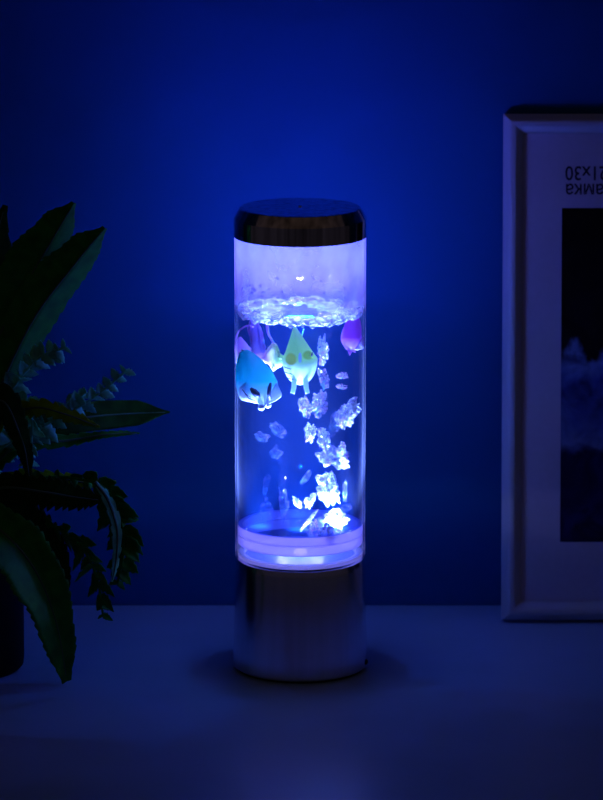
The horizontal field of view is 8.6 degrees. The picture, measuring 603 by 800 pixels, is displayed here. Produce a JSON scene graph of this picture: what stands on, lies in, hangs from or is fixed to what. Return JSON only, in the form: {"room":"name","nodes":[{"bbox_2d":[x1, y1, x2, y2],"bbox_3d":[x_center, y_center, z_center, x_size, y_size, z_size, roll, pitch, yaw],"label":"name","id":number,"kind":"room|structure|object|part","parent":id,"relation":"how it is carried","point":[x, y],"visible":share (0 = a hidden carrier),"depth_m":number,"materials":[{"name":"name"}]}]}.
{"room":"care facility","nodes":[
{"label":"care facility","id":0,"kind":"room"},
{"bbox_2d":[0,0,602,604],"bbox_3d":[0.000,-0.442,2.499,4.400,2.650,0.100,0,12,0],"label":"wall","id":1,"kind":"structure","parent":0,"point":[159,120],"depth_m":2.52,"materials":[{"name":"blue paint"}]},
{"bbox_3d":[0.000,1.194,1.288,4.400,0.050,3.146,0,12,0],"label":"floor","id":2,"kind":"structure","parent":0,"visible":0},
{"bbox_2d":[0,605,602,799],"bbox_3d":[0.000,0.627,2.036,1.600,0.750,1.245,0,12,0],"label":"table","id":3,"kind":"object","parent":2,"relation":"on","point":[448,702],"visible":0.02,"depth_m":2.33,"materials":[{"name":"white paint"}]},
{"bbox_2d":[0,569,23,677],"bbox_3d":[-0.210,0.112,2.416,0.089,0.100,0.089,0,12,0],"label":"pot","id":4,"kind":"object","parent":3,"relation":"on","point":[11,610],"depth_m":2.40,"materials":[{"name":"black plastic"}]},
{"bbox_2d":[0,201,169,683],"bbox_3d":[-0.168,0.025,2.376,0.174,0.287,0.144,0,12,0],"label":"potted fern","id":5,"kind":"object","parent":3,"relation":"on","point":[40,271],"visible":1,"depth_m":2.37,"materials":[{"name":"green plant"}]},
{"bbox_2d":[233,198,367,683],"bbox_3d":[-0.001,0.023,2.397,0.081,0.282,0.081,-11,16,-42],"label":"lamp","id":6,"kind":"object","parent":3,"relation":"on","point":[300,616],"visible":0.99,"depth_m":2.38,"materials":[{"name":"metal"}]},
{"bbox_2d":[235,350,281,410],"bbox_3d":[-0.025,-0.012,2.375,0.028,0.035,0.019,0,12,0],"label":"fish","id":7,"kind":"object","parent":6,"relation":"in","point":[256,383],"visible":1,"depth_m":2.37},
{"bbox_2d":[234,320,283,371],"bbox_3d":[-0.025,-0.033,2.384,0.030,0.031,0.009,1,12,4],"label":"fish","id":8,"kind":"object","parent":6,"relation":"in","point":[272,356],"visible":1,"depth_m":2.38},
{"bbox_2d":[292,496,301,507],"bbox_3d":[-0.002,0.061,2.393,0.006,0.008,0.002,1,12,3],"label":"bubble","id":9,"kind":"object","parent":6,"relation":"in","point":[297,503],"visible":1,"depth_m":2.39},
{"bbox_2d":[282,326,317,393],"bbox_3d":[-0.001,-0.026,2.385,0.021,0.040,0.036,0,12,0],"label":"fish","id":10,"kind":"object","parent":6,"relation":"in","point":[299,361],"visible":0.98,"depth_m":2.37},
{"bbox_3d":[-0.001,0.093,2.412,0.066,0.001,0.066,0,12,0],"label":"reflector plate","id":11,"kind":"part","parent":6,"relation":"part of","materials":[{"name":"white"}]},
{"bbox_3d":[-0.001,-0.106,2.369,0.079,0.018,0.079,0,12,0],"label":"lid","id":12,"kind":"part","parent":6,"relation":"part of","materials":[{"name":"metal"}]},
{"bbox_2d":[298,398,312,418],"bbox_3d":[0.002,0.004,2.382,0.009,0.014,0.005,0,12,0],"label":"bubble","id":13,"kind":"object","parent":6,"relation":"in","point":[301,408],"visible":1,"depth_m":2.38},
{"bbox_2d":[301,510,317,530],"bbox_3d":[0.004,0.072,2.395,0.011,0.014,0.001,-1,12,-3],"label":"bubble","id":14,"kind":"object","parent":6,"relation":"in","point":[312,515],"visible":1,"depth_m":2.40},
{"bbox_2d":[304,422,316,442],"bbox_3d":[0.005,0.020,2.384,0.008,0.013,0.004,1,12,7],"label":"bubble","id":15,"kind":"object","parent":6,"relation":"in","point":[312,431],"visible":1,"depth_m":2.38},
{"bbox_2d":[304,493,316,508],"bbox_3d":[0.005,0.060,2.392,0.008,0.011,0.003,-1,12,-6],"label":"bubble","id":16,"kind":"object","parent":6,"relation":"in","point":[307,501],"visible":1,"depth_m":2.39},
{"bbox_2d":[310,519,320,536],"bbox_3d":[0.008,0.077,2.386,0.006,0.013,0.003,-3,12,-14],"label":"bubble","id":17,"kind":"object","parent":6,"relation":"in","point":[312,530],"visible":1,"depth_m":2.38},
{"bbox_2d":[311,389,327,417],"bbox_3d":[0.011,0.002,2.386,0.010,0.018,0.005,3,12,12],"label":"bubble","id":18,"kind":"object","parent":6,"relation":"in","point":[318,407],"visible":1,"depth_m":2.39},
{"bbox_2d":[317,334,328,365],"bbox_3d":[0.013,-0.030,2.379,0.007,0.020,0.004,0,12,0],"label":"bubble","id":19,"kind":"object","parent":6,"relation":"in","point":[321,351],"visible":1,"depth_m":2.38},
{"bbox_2d":[317,369,329,389],"bbox_3d":[0.013,-0.012,2.385,0.008,0.015,0.003,1,12,6],"label":"bubble","id":20,"kind":"object","parent":6,"relation":"in","point":[323,383],"visible":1,"depth_m":2.38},
{"bbox_2d":[317,427,330,453],"bbox_3d":[0.013,0.025,2.389,0.009,0.017,0.004,-1,12,-3],"label":"bubble","id":21,"kind":"object","parent":6,"relation":"in","point":[322,433],"visible":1,"depth_m":2.39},
{"bbox_2d":[315,471,339,506],"bbox_3d":[0.015,0.053,2.395,0.015,0.022,0.007,2,12,10],"label":"bubble","id":22,"kind":"object","parent":6,"relation":"in","point":[333,495],"visible":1,"depth_m":2.39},
{"bbox_2d":[320,522,334,535],"bbox_3d":[0.015,0.080,2.382,0.009,0.015,0.004,-2,12,-7],"label":"bubble","id":23,"kind":"object","parent":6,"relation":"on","point":[329,531],"visible":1,"depth_m":2.38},
{"bbox_2d":[315,444,349,469],"bbox_3d":[0.018,0.034,2.397,0.021,0.016,0.007,-1,12,-5],"label":"bubble","id":24,"kind":"object","parent":6,"relation":"in","point":[331,453],"visible":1,"depth_m":2.40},
{"bbox_2d":[324,508,349,527],"bbox_3d":[0.021,0.071,2.391,0.016,0.013,0.006,3,12,12],"label":"bubble","id":25,"kind":"object","parent":6,"relation":"in","point":[339,515],"visible":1,"depth_m":2.39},
{"bbox_2d":[336,524,342,533],"bbox_3d":[0.023,0.077,2.386,0.004,0.008,0.002,-1,12,-3],"label":"bubble","id":26,"kind":"object","parent":6,"relation":"in","point":[338,529],"visible":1,"depth_m":2.38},
{"bbox_2d":[336,442,344,456],"bbox_3d":[0.024,0.030,2.388,0.006,0.010,0.003,1,12,4],"label":"bubble","id":27,"kind":"object","parent":6,"relation":"in","point":[338,451],"visible":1,"depth_m":2.39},
{"bbox_2d":[336,384,346,388],"bbox_3d":[0.024,-0.008,2.382,0.008,0.004,0.002,0,12,0],"label":"bubble","id":28,"kind":"object","parent":6,"relation":"in","point":[337,385],"visible":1,"depth_m":2.38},
{"bbox_2d":[336,372,348,378],"bbox_3d":[0.024,-0.015,2.381,0.008,0.005,0.002,0,12,0],"label":"bubble","id":29,"kind":"object","parent":6,"relation":"in","point":[346,374],"visible":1,"depth_m":2.38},
{"bbox_2d":[339,403,351,429],"bbox_3d":[0.026,0.010,2.384,0.008,0.017,0.003,-1,12,-3],"label":"bubble","id":30,"kind":"object","parent":6,"relation":"in","point":[342,418],"visible":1,"depth_m":2.38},
{"bbox_2d":[334,397,361,427],"bbox_3d":[0.028,0.007,2.392,0.016,0.020,0.006,2,12,8],"label":"bubble","id":31,"kind":"object","parent":6,"relation":"in","point":[355,408],"visible":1,"depth_m":2.39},
{"bbox_2d":[341,318,363,354],"bbox_3d":[0.030,-0.039,2.380,0.014,0.024,0.012,0,12,0],"label":"fish","id":32,"kind":"object","parent":6,"relation":"in","point":[351,334],"visible":1,"depth_m":2.38},
{"bbox_2d":[501,114,602,619],"bbox_3d":[0.244,-0.019,2.510,0.235,0.316,0.050,0,12,0],"label":"picture frame","id":33,"kind":"object","parent":3,"relation":"on","point":[552,523],"visible":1,"depth_m":2.51,"materials":[{"name":"grey paint"}]},
{"bbox_2d":[560,208,602,541],"bbox_3d":[0.244,-0.015,2.511,0.162,0.210,0.003,0,4,0],"label":"print","id":34,"kind":"object","parent":33,"relation":"attached to","point":[581,452],"depth_m":2.51}
]}

